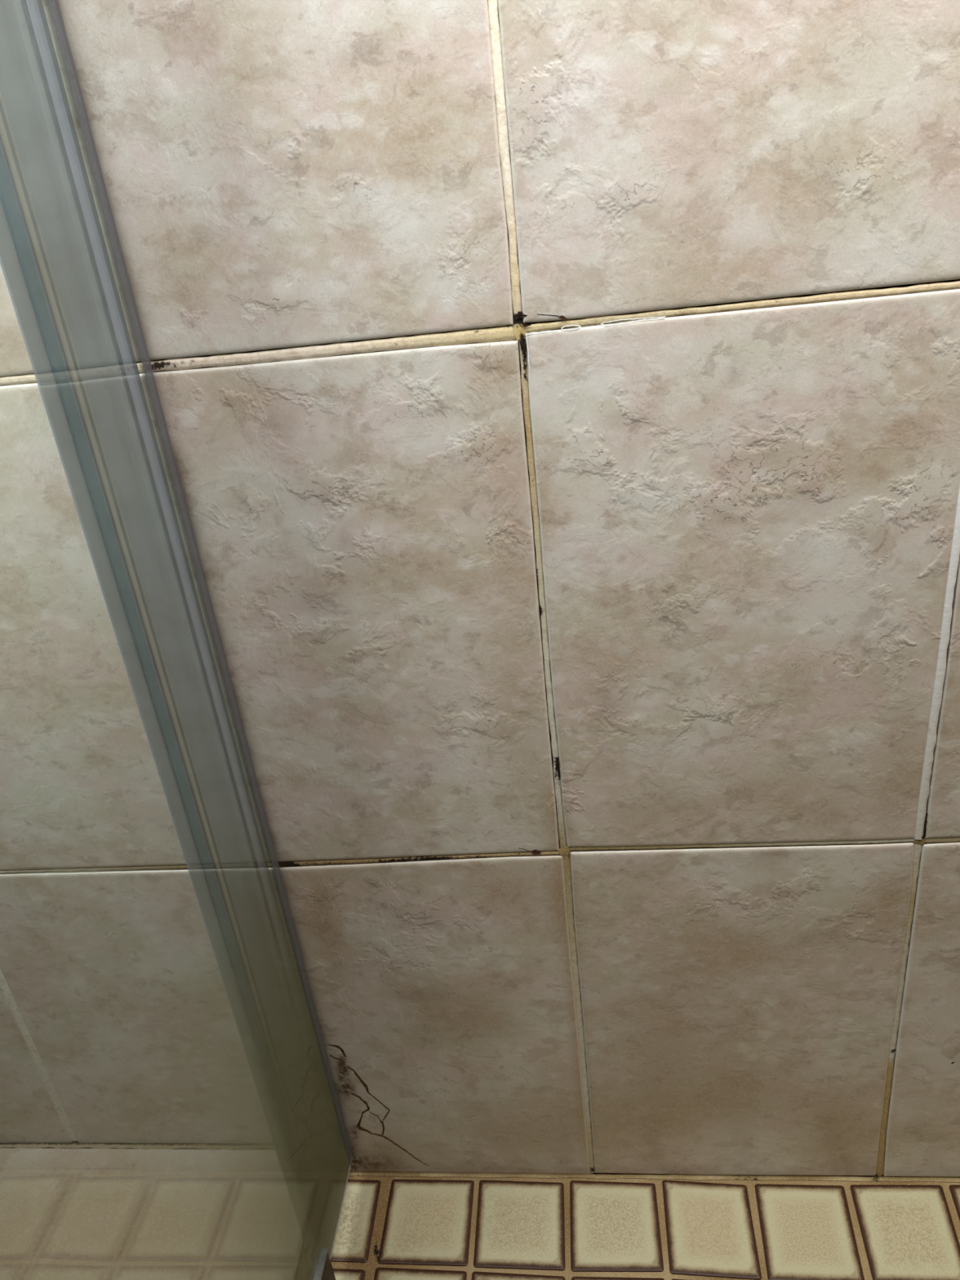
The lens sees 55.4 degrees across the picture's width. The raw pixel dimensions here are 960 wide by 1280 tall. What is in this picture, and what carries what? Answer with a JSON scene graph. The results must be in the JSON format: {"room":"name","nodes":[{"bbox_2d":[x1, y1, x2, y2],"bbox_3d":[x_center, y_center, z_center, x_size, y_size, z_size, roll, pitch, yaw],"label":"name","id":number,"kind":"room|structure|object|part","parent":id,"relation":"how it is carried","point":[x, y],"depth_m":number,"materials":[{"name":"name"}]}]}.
{"room":"bathroom shower","nodes":[
{"label":"bathroom shower","id":0,"kind":"room"},
{"bbox_2d":[0,1142,313,1279],"bbox_3d":[-0.502,0.833,0.654,0.603,0.100,0.953,-3,26,7],"label":"floor","id":1,"kind":"structure","parent":0,"point":[71,1211],"depth_m":0.97,"materials":[{"name":"tile"}]},
{"bbox_2d":[0,0,959,1177],"bbox_3d":[-0.120,-0.203,0.672,1.483,1.820,0.060,-3,26,7],"label":"wall","id":2,"kind":"structure","parent":0,"point":[553,406],"depth_m":0.70,"materials":[{"name":"tile"}]},
{"bbox_2d":[514,311,531,357],"bbox_3d":[0.030,-0.208,0.623,0.011,0.030,0.001,-3,26,7],"label":"mold","id":3,"kind":"object","parent":2,"relation":"attached to","point":[522,345],"depth_m":0.62,"materials":[{"name":"black"}]},
{"bbox_2d":[555,760,559,777],"bbox_3d":[0.066,0.109,0.776,0.002,0.018,0.001,-3,26,7],"label":"mold","id":4,"kind":"object","parent":2,"relation":"attached to","point":[557,762],"depth_m":0.78,"materials":[{"name":"black"}]},
{"bbox_2d":[921,813,927,839],"bbox_3d":[0.375,0.157,0.771,0.004,0.027,0.001,-3,26,7],"label":"mold","id":5,"kind":"object","parent":2,"relation":"attached to","point":[926,823],"depth_m":0.77,"materials":[{"name":"black"}]},
{"bbox_2d":[330,1172,959,1279],"bbox_3d":[0.235,0.821,0.554,0.876,0.052,1.004,-3,26,7],"label":"floor","id":6,"kind":"structure","parent":0,"point":[392,1225],"depth_m":0.95,"materials":[{"name":"beige tile"}]},
{"bbox_2d":[0,0,352,1279],"bbox_3d":[-0.271,0.011,0.277,0.016,1.750,0.859,-3,26,7],"label":"shower door frame","id":7,"kind":"structure","parent":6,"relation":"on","point":[55,262],"depth_m":0.65,"materials":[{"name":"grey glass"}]},
{"bbox_3d":[-0.272,-0.002,0.269,0.004,1.720,0.856,-3,26,7],"label":"glass panel","id":8,"kind":"part","parent":7,"relation":"part of","materials":[{"name":"clear glass"}]},
{"bbox_3d":[-0.180,0.794,0.588,0.005,0.058,0.741,-3,26,7],"label":"rail","id":9,"kind":"part","parent":7,"relation":"part of","materials":[{"name":"silver metal"}]}
]}

